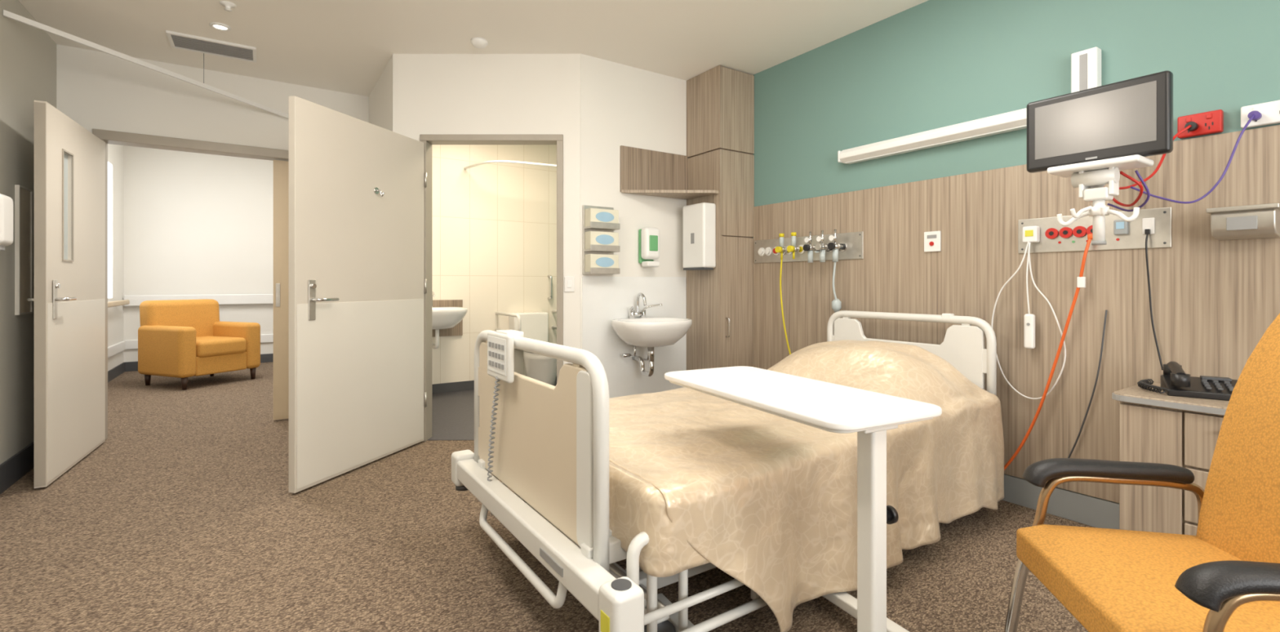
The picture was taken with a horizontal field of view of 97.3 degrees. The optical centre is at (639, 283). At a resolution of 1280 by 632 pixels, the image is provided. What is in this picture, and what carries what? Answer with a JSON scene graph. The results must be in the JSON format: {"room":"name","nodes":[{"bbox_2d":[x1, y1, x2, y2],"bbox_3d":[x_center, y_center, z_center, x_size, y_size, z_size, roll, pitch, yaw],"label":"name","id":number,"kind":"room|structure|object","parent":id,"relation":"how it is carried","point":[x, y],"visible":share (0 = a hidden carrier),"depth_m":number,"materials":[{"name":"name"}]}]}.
{"room":"hospital room","nodes":[
{"label":"hospital room","id":0,"kind":"room"},
{"bbox_2d":[0,0,56,464],"bbox_3d":[-1.937,-0.255,0.681,0.120,2.750,7.526,0,0,-34],"label":"wall","id":1,"kind":"structure","parent":0,"point":[28,54],"depth_m":3.23,"materials":[{"name":"grey paint"}]},
{"bbox_2d":[0,193,13,250],"bbox_3d":[-3.239,-0.307,2.826,0.100,0.285,0.180,0,0,-34],"label":"soap dispenser","id":2,"kind":"object","parent":1,"relation":"attached to","point":[6,202],"visible":1,"depth_m":2.83,"materials":[{"name":"white plastic"}]},
{"bbox_2d":[0,441,34,494],"bbox_3d":[-1.914,1.045,0.768,0.014,0.150,7.406,0,0,-34],"label":"baseboard","id":3,"kind":"structure","parent":1,"relation":"attached to","point":[15,467],"depth_m":3.18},
{"bbox_2d":[14,184,32,315],"bbox_3d":[-3.602,-0.190,3.293,0.018,0.740,0.220,0,0,-34],"label":"border","id":4,"kind":"object","parent":1,"relation":"attached to","point":[17,187],"visible":0.96,"depth_m":3.21,"materials":[{"name":"grey metal"}]},
{"bbox_2d":[20,187,30,312],"bbox_3d":[-3.604,-0.190,3.292,0.012,0.720,0.200,0,0,-34],"label":"panel","id":5,"kind":"object","parent":1,"relation":"attached to","point":[24,194],"visible":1,"depth_m":3.30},
{"bbox_2d":[34,100,105,488],"bbox_3d":[-3.513,0.059,3.497,0.049,2.098,1.034,0,0,-30],"label":"leaf","id":6,"kind":"object","parent":1,"relation":"attached to","point":[83,278],"depth_m":3.22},
{"bbox_2d":[26,297,34,301],"bbox_3d":[-3.379,0.090,3.161,0.061,0.018,0.129,0,0,-31],"label":"lever","id":7,"kind":"object","parent":6,"relation":"attached to","point":[28,299],"visible":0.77,"depth_m":3.10,"materials":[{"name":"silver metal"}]},
{"bbox_2d":[53,280,57,319],"bbox_3d":[-3.278,0.090,3.157,0.008,0.220,0.044,0,0,-31],"label":"lock plate","id":8,"kind":"object","parent":6,"relation":"attached to","point":[55,282],"visible":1,"depth_m":3.15,"materials":[{"name":"metal"}]},
{"bbox_2d":[55,283,60,288],"bbox_3d":[-3.272,0.015,3.160,0.022,0.026,0.026,0,0,-30],"label":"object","id":9,"kind":"structure","parent":6,"relation":"attached to","point":[57,285],"depth_m":3.15,"materials":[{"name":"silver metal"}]},
{"bbox_2d":[63,153,67,259],"bbox_3d":[-3.410,-0.455,3.322,0.012,0.630,0.150,0,0,-30],"label":"glass","id":10,"kind":"object","parent":6,"relation":"attached to","point":[65,156],"visible":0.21,"depth_m":3.36,"materials":[{"name":"glass"}]},
{"bbox_2d":[55,297,76,301],"bbox_3d":[-3.286,0.090,3.222,0.059,0.018,0.139,0,0,-31],"label":"lever","id":11,"kind":"object","parent":6,"relation":"attached to","point":[68,298],"visible":1,"depth_m":3.18,"materials":[{"name":"silver metal"}]},
{"bbox_2d":[62,148,73,262],"bbox_3d":[-3.388,-0.455,3.335,0.008,0.650,0.170,0,0,-30],"label":"bead","id":12,"kind":"object","parent":6,"relation":"attached to","point":[63,149],"visible":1,"depth_m":3.31,"materials":[{"name":"metal"}]},
{"bbox_2d":[47,298,105,482],"bbox_3d":[-3.493,0.600,3.511,0.002,0.980,1.006,0,0,-30],"label":"kick plate","id":13,"kind":"object","parent":6,"relation":"attached to","point":[76,339],"visible":1,"depth_m":3.42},
{"bbox_2d":[107,143,124,370],"bbox_3d":[-5.481,-0.380,5.432,0.130,3.000,4.074,0,0,-34],"label":"wall","id":14,"kind":"structure","parent":0,"point":[115,152],"depth_m":6.79,"materials":[{"name":"white paint"}]},
{"bbox_2d":[107,362,124,382],"bbox_3d":[-5.413,1.060,5.460,0.014,0.120,4.036,0,0,-34],"label":"baseboard","id":15,"kind":"structure","parent":14,"relation":"attached to","point":[118,370],"depth_m":6.72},
{"bbox_2d":[107,161,129,358],"bbox_3d":[-5.379,-0.270,5.485,0.100,2.220,3.900,0,0,-34],"label":"window","id":16,"kind":"structure","parent":14,"relation":"in","point":[109,165],"depth_m":6.50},
{"bbox_2d":[124,145,273,362],"bbox_3d":[-5.707,-0.380,7.780,2.366,3.000,0.120,0,0,-34],"label":"wall","id":17,"kind":"structure","parent":0,"point":[195,223],"depth_m":7.56,"materials":[{"name":"white paint"}]},
{"bbox_2d":[123,293,273,349],"bbox_3d":[-5.596,0.495,7.734,2.220,0.690,0.080,0,0,-34],"label":"handrail","id":18,"kind":"object","parent":17,"relation":"attached to","point":[226,299],"visible":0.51,"depth_m":7.62,"materials":[{"name":"white plastic"}]},
{"bbox_2d":[124,353,273,371],"bbox_3d":[-5.616,1.060,7.761,2.236,0.120,0.014,0,0,-34],"label":"baseboard","id":19,"kind":"structure","parent":17,"relation":"attached to","point":[267,357],"depth_m":7.21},
{"bbox_2d":[56,44,368,150],"bbox_3d":[-3.386,-0.380,4.311,2.366,3.000,0.120,0,0,-34],"label":"wall","id":20,"kind":"structure","parent":0,"point":[96,90],"depth_m":4.20,"materials":[{"name":"white paint"}]},
{"bbox_2d":[92,128,288,439],"bbox_3d":[-3.178,0.020,4.444,1.640,2.200,0.150,0,0,-34],"label":"door frame","id":21,"kind":"structure","parent":20,"relation":"attached to","point":[113,137],"depth_m":4.11,"materials":[{"name":"metal"}]},
{"bbox_2d":[368,53,393,131],"bbox_3d":[-3.197,-0.380,6.223,0.074,3.000,5.300,0,0,-34],"label":"wall","id":22,"kind":"structure","parent":0,"point":[381,97],"depth_m":4.29,"materials":[{"name":"white paint"}]},
{"bbox_2d":[273,160,288,420],"bbox_3d":[-2.759,0.054,4.722,0.530,2.108,0.045,0,0,-34],"label":"leaf","id":23,"kind":"object","parent":22,"relation":"attached to","point":[281,168],"visible":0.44,"depth_m":4.58,"materials":[{"name":"beige wood"}]},
{"bbox_2d":[275,283,279,306],"bbox_3d":[-2.938,0.095,4.570,0.030,0.190,0.008,0,0,-34],"label":"lock plate","id":24,"kind":"object","parent":23,"relation":"attached to","point":[277,285],"visible":1,"depth_m":4.57,"materials":[{"name":"metal"}]},
{"bbox_2d":[275,297,288,417],"bbox_3d":[-2.744,0.605,4.703,0.510,0.970,0.002,0,0,-34],"label":"kick plate","id":25,"kind":"object","parent":23,"relation":"attached to","point":[282,313],"visible":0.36,"depth_m":4.59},
{"bbox_2d":[18,0,928,96],"bbox_3d":[-0.248,-1.670,2.168,4.600,0.080,8.120,0,0,-34],"label":"ceiling","id":26,"kind":"structure","parent":0,"point":[342,46],"depth_m":3.61,"materials":[{"name":"paint"}]},
{"bbox_2d":[2,9,288,119],"bbox_3d":[-3.144,-1.482,3.826,0.016,0.295,1.671,0,0,21],"label":"track","id":27,"kind":"object","parent":26,"relation":"hanging from","point":[7,14],"visible":0.94,"depth_m":3.59,"materials":[{"name":"white plastic"}]},
{"bbox_2d":[165,30,256,62],"bbox_3d":[-2.930,-1.623,3.875,0.480,0.015,0.280,0,0,-34],"label":"ceiling vent","id":28,"kind":"object","parent":26,"relation":"in","point":[177,40],"depth_m":3.85,"materials":[{"name":"white metal"}]},
{"bbox_2d":[209,22,231,31],"bbox_3d":[-2.659,-1.624,3.570,0.110,0.012,0.110,0,0,-34],"label":"recessed light","id":29,"kind":"object","parent":26,"relation":"in","point":[220,26],"visible":1,"depth_m":3.56,"materials":[{"name":"white plastic"}]},
{"bbox_2d":[219,0,236,11],"bbox_3d":[-2.405,-1.612,3.288,0.080,0.036,0.080,0,0,-34],"label":"sprinkler","id":30,"kind":"object","parent":26,"relation":"attached to","point":[228,5],"depth_m":3.28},
{"bbox_2d":[471,37,488,48],"bbox_3d":[-1.080,-1.610,3.786,0.110,0.040,0.110,0,0,-34],"label":"smoke detector","id":31,"kind":"object","parent":26,"relation":"attached to","point":[478,42],"visible":1,"depth_m":3.75,"materials":[{"name":"white plastic"}]},
{"bbox_2d":[393,53,580,364],"bbox_3d":[-1.086,-0.255,4.049,1.326,2.750,0.100,0,0,0],"label":"wall","id":32,"kind":"structure","parent":0,"point":[433,93],"depth_m":4.00,"materials":[{"name":"white paint"}]},
{"bbox_2d":[288,95,424,493],"bbox_3d":[-1.691,0.059,3.476,0.045,2.098,1.043,0,0,17],"label":"leaf","id":33,"kind":"object","parent":32,"relation":"attached to","point":[357,243],"visible":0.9,"depth_m":3.31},
{"bbox_2d":[308,279,315,319],"bbox_3d":[-1.784,0.090,3.064,0.008,0.220,0.044,0,0,16],"label":"lock plate","id":34,"kind":"object","parent":33,"relation":"attached to","point":[312,291],"visible":0.96,"depth_m":3.06,"materials":[{"name":"metal"}]},
{"bbox_2d":[311,297,338,301],"bbox_3d":[-1.743,0.090,3.115,0.059,0.018,0.139,0,0,17],"label":"lever","id":35,"kind":"object","parent":33,"relation":"attached to","point":[312,299],"visible":1,"depth_m":3.08,"materials":[{"name":"silver metal"}]},
{"bbox_2d":[310,186,378,288],"bbox_3d":[-1.709,-0.286,3.295,0.024,0.628,0.512,0,0,17],"label":"lock","id":36,"kind":"object","parent":33,"relation":"attached to","point":[313,285],"depth_m":3.07,"materials":[{"name":"silver metal"}]},
{"bbox_2d":[297,298,423,488],"bbox_3d":[-1.669,0.600,3.469,0.002,0.980,1.019,0,0,17],"label":"kick plate","id":37,"kind":"object","parent":33,"relation":"attached to","point":[360,364],"visible":1,"depth_m":3.37,"materials":[{"name":"beige plastic"}]},
{"bbox_2d":[376,189,384,196],"bbox_3d":[-1.622,-0.563,3.515,0.065,0.046,0.012,0,0,17],"label":"coat hook","id":38,"kind":"object","parent":33,"relation":"attached to","point":[381,193],"visible":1,"depth_m":3.51,"materials":[{"name":"silver metal"}]},
{"bbox_2d":[424,391,426,406],"bbox_3d":[-1.514,0.820,3.976,0.016,0.100,0.016,0,0,17],"label":"hinge","id":39,"kind":"object","parent":32,"relation":"attached to","point":[425,393],"visible":1,"depth_m":3.97,"materials":[{"name":"metal"}]},
{"bbox_2d":[424,172,426,186],"bbox_3d":[-1.514,-0.730,3.976,0.016,0.100,0.016,0,0,17],"label":"hinge","id":40,"kind":"object","parent":32,"relation":"attached to","point":[425,173],"visible":1,"depth_m":3.97,"materials":[{"name":"metal"}]},
{"bbox_2d":[424,279,426,293],"bbox_3d":[-1.514,0.020,3.976,0.016,0.100,0.016,0,0,17],"label":"hinge","id":41,"kind":"object","parent":32,"relation":"attached to","point":[425,280],"visible":1,"depth_m":3.97,"materials":[{"name":"metal"}]},
{"bbox_2d":[419,133,563,441],"bbox_3d":[-1.052,0.033,4.046,1.015,2.175,0.125,0,0,0],"label":"door frame","id":42,"kind":"structure","parent":32,"relation":"attached to","point":[428,140],"depth_m":3.99,"materials":[{"name":"metal"}]},
{"bbox_2d":[564,275,574,291],"bbox_3d":[-0.499,0.005,3.991,0.070,0.110,0.014,0,0,0],"label":"light switch","id":43,"kind":"object","parent":32,"relation":"attached to","point":[569,280],"visible":1,"depth_m":3.99,"materials":[{"name":"white plastic"}]},
{"bbox_2d":[431,144,556,384],"bbox_3d":[-1.636,-0.255,6.064,2.345,2.750,0.100,0,0,-34],"label":"wall","id":44,"kind":"structure","parent":0,"point":[494,224],"depth_m":6.02,"materials":[{"name":"tile"}]},
{"bbox_2d":[431,291,467,348],"bbox_3d":[-1.979,0.358,5.449,0.670,0.559,0.538,0,0,-34],"label":"basin","id":45,"kind":"object","parent":44,"relation":"attached to","point":[447,315],"visible":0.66,"depth_m":5.44,"materials":[{"name":"ceramic"}]},
{"bbox_2d":[431,291,435,306],"bbox_3d":[-2.058,0.160,5.594,0.022,0.161,0.120,0,0,-34],"label":"tap","id":46,"kind":"object","parent":45,"relation":"on","point":[433,293],"depth_m":5.63,"materials":[{"name":"silver metal"}]},
{"bbox_2d":[431,375,556,394],"bbox_3d":[-1.600,1.068,6.019,2.335,0.096,0.015,0,0,-34],"label":"baseboard","id":47,"kind":"structure","parent":44,"relation":"attached to","point":[468,384],"depth_m":5.80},
{"bbox_2d":[463,160,556,168],"bbox_3d":[-1.139,-1.200,5.929,1.224,0.024,0.683,0,0,-34],"label":"rail","id":48,"kind":"object","parent":44,"relation":"attached to","point":[492,161],"visible":0.52,"depth_m":5.62,"materials":[{"name":"white plastic"}]},
{"bbox_2d":[547,275,552,299],"bbox_3d":[-1.016,0.045,6.374,0.030,0.280,0.075,0,0,-34],"label":"grab rail","id":49,"kind":"object","parent":44,"relation":"attached to","point":[550,277],"visible":1,"depth_m":6.35,"materials":[{"name":"silver metal"}]},
{"bbox_2d":[0,361,1093,631],"bbox_3d":[-1.401,1.168,3.623,4.900,0.104,11.820,0,0,-34],"label":"floor","id":50,"kind":"structure","parent":0,"point":[186,517],"depth_m":2.36,"materials":[{"name":"carpet"}]},
{"bbox_2d":[137,298,260,390],"bbox_3d":[-4.999,0.655,6.385,0.875,0.930,0.860,0,0,21],"label":"armchair","id":51,"kind":"object","parent":50,"relation":"on","point":[182,339],"visible":1,"depth_m":6.17,"materials":[{"name":"orange fabric"}]},
{"bbox_2d":[495,310,556,386],"bbox_3d":[-1.056,0.710,5.929,0.692,0.812,0.770,0,0,-34],"label":"toilet","id":52,"kind":"object","parent":50,"relation":"on","point":[534,325],"visible":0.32,"depth_m":5.92,"materials":[{"name":"ceramic"}]},
{"bbox_2d":[686,64,754,370],"bbox_3d":[0.643,-0.255,4.443,0.358,2.747,0.440,0,0,-34],"label":"tall cabinet","id":53,"kind":"object","parent":50,"relation":"on","point":[720,100],"visible":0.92,"depth_m":4.31,"materials":[{"name":"laminate"}]},
{"bbox_2d":[683,202,715,270],"bbox_3d":[0.449,-0.351,4.295,0.128,0.498,0.260,0,0,-34],"label":"paper towel dispenser","id":54,"kind":"object","parent":53,"relation":"attached to","point":[699,219],"visible":1,"depth_m":4.21,"materials":[{"name":"white plastic"}]},
{"bbox_2d":[451,310,1004,631],"bbox_3d":[0.554,0.640,2.552,2.404,0.960,1.394,0,0,-34],"label":"hospital bed","id":55,"kind":"object","parent":50,"relation":"on","point":[679,484],"visible":0.85,"depth_m":1.87,"materials":[{"name":"beige fabric"}]},
{"bbox_2d":[611,578,631,591],"bbox_3d":[-0.045,0.736,1.371,0.050,0.008,0.050,0,0,-34],"label":"socket","id":56,"kind":"object","parent":55,"relation":"attached to","point":[617,584],"depth_m":1.37,"materials":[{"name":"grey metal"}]},
{"bbox_2d":[608,339,1004,631],"bbox_3d":[0.613,0.679,2.566,2.103,0.737,1.281,0,0,-34],"label":"bedspread","id":57,"kind":"object","parent":55,"relation":"on","point":[766,500],"depth_m":1.94,"materials":[{"name":"beige fabric"}]},
{"bbox_2d":[657,365,942,631],"bbox_3d":[0.433,0.719,1.727,0.600,0.802,0.840,0,0,-27],"label":"table","id":58,"kind":"object","parent":50,"relation":"on","point":[832,407],"visible":0.78,"depth_m":1.43,"materials":[{"name":"laminate"}]},
{"bbox_2d":[1004,313,1279,631],"bbox_3d":[1.354,0.503,1.192,0.867,1.246,0.658,0,0,12],"label":"chair","id":59,"kind":"object","parent":50,"relation":"on","point":[1225,576],"visible":1,"depth_m":1.30,"materials":[{"name":"orange fabric"}]},
{"bbox_2d":[1111,382,1229,535],"bbox_3d":[2.137,0.770,2.035,0.445,0.700,0.594,0,0,-34],"label":"base cabinet","id":60,"kind":"object","parent":50,"relation":"on","point":[1154,427],"visible":0.21,"depth_m":2.05,"materials":[{"name":"laminate"}]},
{"bbox_2d":[1137,360,1237,400],"bbox_3d":[2.092,0.362,2.146,0.294,0.115,0.254,0,0,36],"label":"telephone","id":61,"kind":"object","parent":60,"relation":"on","point":[1175,381],"visible":0.98,"depth_m":2.09,"materials":[{"name":"black plastic"}]},
{"bbox_2d":[580,53,688,370],"bbox_3d":[0.101,-0.255,4.394,1.315,2.750,0.080,0,0,-34],"label":"wall","id":62,"kind":"structure","parent":0,"point":[621,104],"depth_m":4.23,"materials":[{"name":"white paint"}]},
{"bbox_2d":[582,204,619,274],"bbox_3d":[-0.275,-0.310,4.025,0.250,0.490,0.115,0,0,-34],"label":"dispenser","id":63,"kind":"object","parent":62,"relation":"attached to","point":[600,242],"visible":1,"depth_m":3.98,"materials":[{"name":"metal"}]},
{"bbox_2d":[584,226,617,230],"bbox_3d":[-0.271,-0.393,4.020,0.240,0.013,0.092,0,0,-34],"label":"tray","id":64,"kind":"object","parent":63,"relation":"on","point":[586,228],"depth_m":4.00,"materials":[{"name":"metal"}]},
{"bbox_2d":[584,248,619,252],"bbox_3d":[-0.271,-0.233,4.020,0.240,0.013,0.092,0,0,-34],"label":"tray","id":65,"kind":"object","parent":63,"relation":"on","point":[585,250],"depth_m":3.99,"materials":[{"name":"metal"}]},
{"bbox_2d":[584,271,619,274],"bbox_3d":[-0.271,-0.072,4.020,0.240,0.013,0.092,0,0,-34],"label":"tray","id":66,"kind":"object","parent":63,"relation":"on","point":[585,273],"depth_m":3.97,"materials":[{"name":"metal"}]},
{"bbox_2d":[582,275,685,398],"bbox_3d":[-0.021,0.475,4.261,0.935,1.050,0.006,0,0,-34],"label":"panel","id":67,"kind":"object","parent":62,"relation":"attached to","point":[604,299],"depth_m":4.21,"materials":[{"name":"white paint"}]},
{"bbox_2d":[638,226,659,266],"bbox_3d":[0.071,-0.273,4.254,0.140,0.295,0.120,0,0,-34],"label":"dispenser","id":68,"kind":"object","parent":62,"relation":"attached to","point":[648,237],"visible":1,"depth_m":4.21,"materials":[{"name":"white plastic"}]},
{"bbox_2d":[648,235,657,251],"bbox_3d":[0.099,-0.300,4.213,0.080,0.120,0.020,0,0,-34],"label":"label","id":69,"kind":"object","parent":68,"relation":"on","point":[653,239],"depth_m":4.20,"materials":[{"name":"green plastic"}]},
{"bbox_2d":[611,292,692,377],"bbox_3d":[0.085,0.373,4.045,0.570,0.611,0.470,0,0,-34],"label":"basin","id":70,"kind":"object","parent":62,"relation":"attached to","point":[642,331],"visible":1,"depth_m":3.92,"materials":[{"name":"ceramic"}]},
{"bbox_2d":[629,310,635,318],"bbox_3d":[-0.059,0.235,4.170,0.040,0.070,0.040,0,0,-34],"label":"tap","id":71,"kind":"object","parent":70,"relation":"on","point":[632,313],"depth_m":4.15,"materials":[{"name":"silver metal"}]},
{"bbox_2d":[634,311,643,316],"bbox_3d":[-0.018,0.230,4.198,0.100,0.036,0.036,0,0,-34],"label":"tap","id":72,"kind":"object","parent":70,"relation":"on","point":[636,313],"depth_m":4.19,"materials":[{"name":"silver metal"}]},
{"bbox_2d":[640,310,645,318],"bbox_3d":[0.024,0.235,4.226,0.040,0.070,0.040,0,0,-34],"label":"tap","id":73,"kind":"object","parent":70,"relation":"on","point":[642,312],"depth_m":4.21,"materials":[{"name":"silver metal"}]},
{"bbox_2d":[620,145,718,199],"bbox_3d":[0.219,-0.845,4.191,0.625,0.350,0.390,0,0,-34],"label":"corner shelf","id":74,"kind":"object","parent":62,"relation":"attached to","point":[643,171],"visible":1,"depth_m":4.29,"materials":[{"name":"laminate"}]},
{"bbox_2d":[752,0,1279,503],"bbox_3d":[1.618,-0.255,3.417,0.120,2.750,8.120,0,0,-34],"label":"wall","id":75,"kind":"structure","parent":0,"point":[930,64],"depth_m":3.04,"materials":[{"name":"teal paint"}]},
{"bbox_2d":[837,107,1026,164],"bbox_3d":[1.652,-0.821,3.178,0.090,0.089,1.205,0,0,-34],"label":"light","id":76,"kind":"object","parent":75,"relation":"attached to","point":[1015,120],"visible":0.76,"depth_m":3.12,"materials":[{"name":"white plastic"}]},
{"bbox_2d":[753,124,1279,502],"bbox_3d":[2.317,0.193,2.248,0.018,1.575,5.140,0,0,-34],"label":"panelling","id":77,"kind":"object","parent":75,"relation":"attached to","point":[1213,300],"visible":0.56,"depth_m":2.72,"materials":[{"name":"laminate"}]},
{"bbox_2d":[754,229,863,354],"bbox_3d":[1.098,0.234,3.933,0.135,1.177,0.953,0,0,-34],"label":"panel","id":78,"kind":"object","parent":77,"relation":"attached to","point":[835,246],"visible":0.9,"depth_m":3.81,"materials":[{"name":"metal"}]},
{"bbox_2d":[758,245,791,256],"bbox_3d":[0.995,-0.240,4.173,0.022,0.064,0.334,0,0,-34],"label":"outlet","id":79,"kind":"object","parent":78,"relation":"attached to","point":[763,251],"depth_m":4.21,"materials":[{"name":"white plastic"}]},
{"bbox_2d":[797,244,804,253],"bbox_3d":[1.132,-0.240,3.970,0.022,0.064,0.064,0,0,-34],"label":"outlet","id":80,"kind":"object","parent":78,"relation":"attached to","point":[801,251],"depth_m":3.96,"materials":[{"name":"yellow plastic"}]},
{"bbox_2d":[807,250,813,262],"bbox_3d":[1.155,-0.180,3.817,0.036,0.080,0.036,0,0,-34],"label":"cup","id":81,"kind":"object","parent":78,"relation":"on","point":[810,253],"depth_m":3.80,"materials":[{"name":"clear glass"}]},
{"bbox_2d":[819,249,825,262],"bbox_3d":[1.210,-0.180,3.733,0.036,0.080,0.036,0,0,-34],"label":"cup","id":82,"kind":"object","parent":78,"relation":"on","point":[822,252],"depth_m":3.72,"materials":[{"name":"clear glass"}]},
{"bbox_2d":[832,248,838,262],"bbox_3d":[1.266,-0.180,3.650,0.036,0.080,0.036,0,0,-34],"label":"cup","id":83,"kind":"object","parent":78,"relation":"on","point":[835,251],"depth_m":3.64,"materials":[{"name":"clear glass"}]},
{"bbox_2d":[831,298,841,312],"bbox_3d":[1.281,0.145,3.673,0.060,0.090,0.060,0,0,-34],"label":"bulb","id":84,"kind":"object","parent":78,"relation":"on","point":[836,304],"depth_m":3.65,"materials":[{"name":"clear plastic"}]},
{"bbox_2d":[839,241,847,251],"bbox_3d":[1.321,-0.240,3.687,0.022,0.064,0.064,0,0,-34],"label":"outlet","id":85,"kind":"object","parent":78,"relation":"attached to","point":[843,244],"depth_m":3.67,"materials":[{"name":"silver metal"}]},
{"bbox_2d":[924,231,941,252],"bbox_3d":[1.660,-0.237,3.200,0.016,0.115,0.094,0,0,-34],"label":"plate","id":86,"kind":"object","parent":77,"relation":"attached to","point":[932,240],"visible":1,"depth_m":3.19,"materials":[{"name":"white plastic"}]},
{"bbox_2d":[991,207,1171,470],"bbox_3d":[1.994,0.332,2.620,0.103,1.302,0.688,0,0,-34],"label":"outlet panel","id":87,"kind":"object","parent":77,"relation":"attached to","point":[1152,228],"visible":0.93,"depth_m":2.61,"materials":[{"name":"metal"}]},
{"bbox_2d":[1044,227,1058,239],"bbox_3d":[1.981,-0.240,2.709,0.012,0.052,0.052,0,0,-34],"label":"socket","id":88,"kind":"object","parent":87,"relation":"attached to","point":[1050,233],"depth_m":2.70,"materials":[{"name":"red plastic"}]},
{"bbox_2d":[1058,226,1072,238],"bbox_3d":[2.013,-0.240,2.662,0.012,0.052,0.052,0,0,-34],"label":"socket","id":89,"kind":"object","parent":87,"relation":"attached to","point":[1064,232],"depth_m":2.66,"materials":[{"name":"red plastic"}]},
{"bbox_2d":[1072,226,1086,237],"bbox_3d":[2.043,-0.240,2.617,0.012,0.052,0.052,0,0,-34],"label":"socket","id":90,"kind":"object","parent":87,"relation":"attached to","point":[1077,231],"depth_m":2.61,"materials":[{"name":"red plastic"}]},
{"bbox_2d":[1086,225,1092,234],"bbox_3d":[2.072,-0.240,2.573,0.012,0.052,0.052,0,0,-34],"label":"socket","id":91,"kind":"object","parent":87,"relation":"attached to","point":[1089,228],"depth_m":2.58,"materials":[{"name":"red plastic"}]},
{"bbox_2d":[1113,219,1128,235],"bbox_3d":[2.124,-0.247,2.487,0.022,0.065,0.048,0,0,-34],"label":"socket","id":92,"kind":"object","parent":87,"relation":"attached to","point":[1120,226],"depth_m":2.48,"materials":[{"name":"white plastic"}]},
{"bbox_2d":[1142,217,1154,234],"bbox_3d":[2.180,-0.245,2.415,0.008,0.070,0.040,0,0,-34],"label":"socket","id":93,"kind":"object","parent":87,"relation":"attached to","point":[1148,224],"depth_m":2.41,"materials":[{"name":"white plastic"}]},
{"bbox_2d":[1205,202,1279,239],"bbox_3d":[2.300,-0.230,2.140,0.130,0.119,0.190,0,0,-34],"label":"wall dispenser","id":94,"kind":"object","parent":77,"relation":"attached to","point":[1259,220],"visible":1,"depth_m":2.10,"materials":[{"name":"grey plastic"}]},
{"bbox_2d":[1002,474,1119,528],"bbox_3d":[2.322,1.052,2.245,0.014,0.135,5.150,0,0,-34],"label":"baseboard","id":95,"kind":"structure","parent":75,"relation":"attached to","point":[1095,512],"depth_m":2.67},
{"bbox_2d":[1026,46,1173,244],"bbox_3d":[1.791,-0.606,2.329,0.381,0.928,0.808,0,0,24],"label":"patient monitor","id":96,"kind":"object","parent":75,"relation":"attached to","point":[1089,134],"visible":1,"depth_m":2.06,"materials":[{"name":"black plastic"}]},
{"bbox_2d":[1047,154,1153,177],"bbox_3d":[1.694,-0.430,2.081,0.160,0.024,0.275,0,0,-34],"label":"tray","id":97,"kind":"object","parent":96,"relation":"on","point":[1117,163],"depth_m":2.04,"materials":[{"name":"white plastic"}]},
{"bbox_2d":[1132,168,1133,386],"bbox_3d":[2.160,0.193,2.468,0.002,1.575,0.003,0,0,-34],"label":"trim","id":98,"kind":"structure","parent":75,"relation":"attached to","point":[1132,169],"depth_m":2.47,"materials":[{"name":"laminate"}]},
{"bbox_2d":[1138,153,1166,183],"label":"cable","id":99,"kind":"object","parent":75,"relation":"attached to","point":[1162,157],"depth_m":2.23,"materials":[{"name":"red plastic"}]},
{"bbox_2d":[1173,109,1223,140],"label":"power socket","id":100,"kind":"object","parent":75,"relation":"attached to","point":[1209,122],"depth_m":2.27,"materials":[{"name":"red plastic"}]},
{"bbox_2d":[1186,117,1191,122],"bbox_3d":[2.245,-0.669,2.305,0.005,0.018,0.016,0,0,-34],"label":"switch","id":101,"kind":"object","parent":100,"relation":"attached to","point":[1188,119],"depth_m":2.30,"materials":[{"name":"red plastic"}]},
{"bbox_2d":[1206,113,1212,119],"bbox_3d":[2.278,-0.669,2.255,0.005,0.018,0.016,0,0,-34],"label":"switch","id":102,"kind":"object","parent":100,"relation":"attached to","point":[1209,116],"depth_m":2.25,"materials":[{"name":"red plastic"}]},
{"bbox_2d":[1129,99,1279,203],"bbox_3d":[2.160,-0.499,2.162,0.581,0.372,0.135,0,0,8],"label":"power socket","id":103,"kind":"object","parent":75,"relation":"attached to","point":[1265,113],"visible":0.97,"depth_m":2.14,"materials":[{"name":"white plastic"}]},
{"bbox_2d":[1253,106,1258,111],"bbox_3d":[2.350,-0.664,2.148,0.005,0.018,0.016,0,0,-34],"label":"switch","id":104,"kind":"object","parent":103,"relation":"attached to","point":[1255,108],"depth_m":2.15,"materials":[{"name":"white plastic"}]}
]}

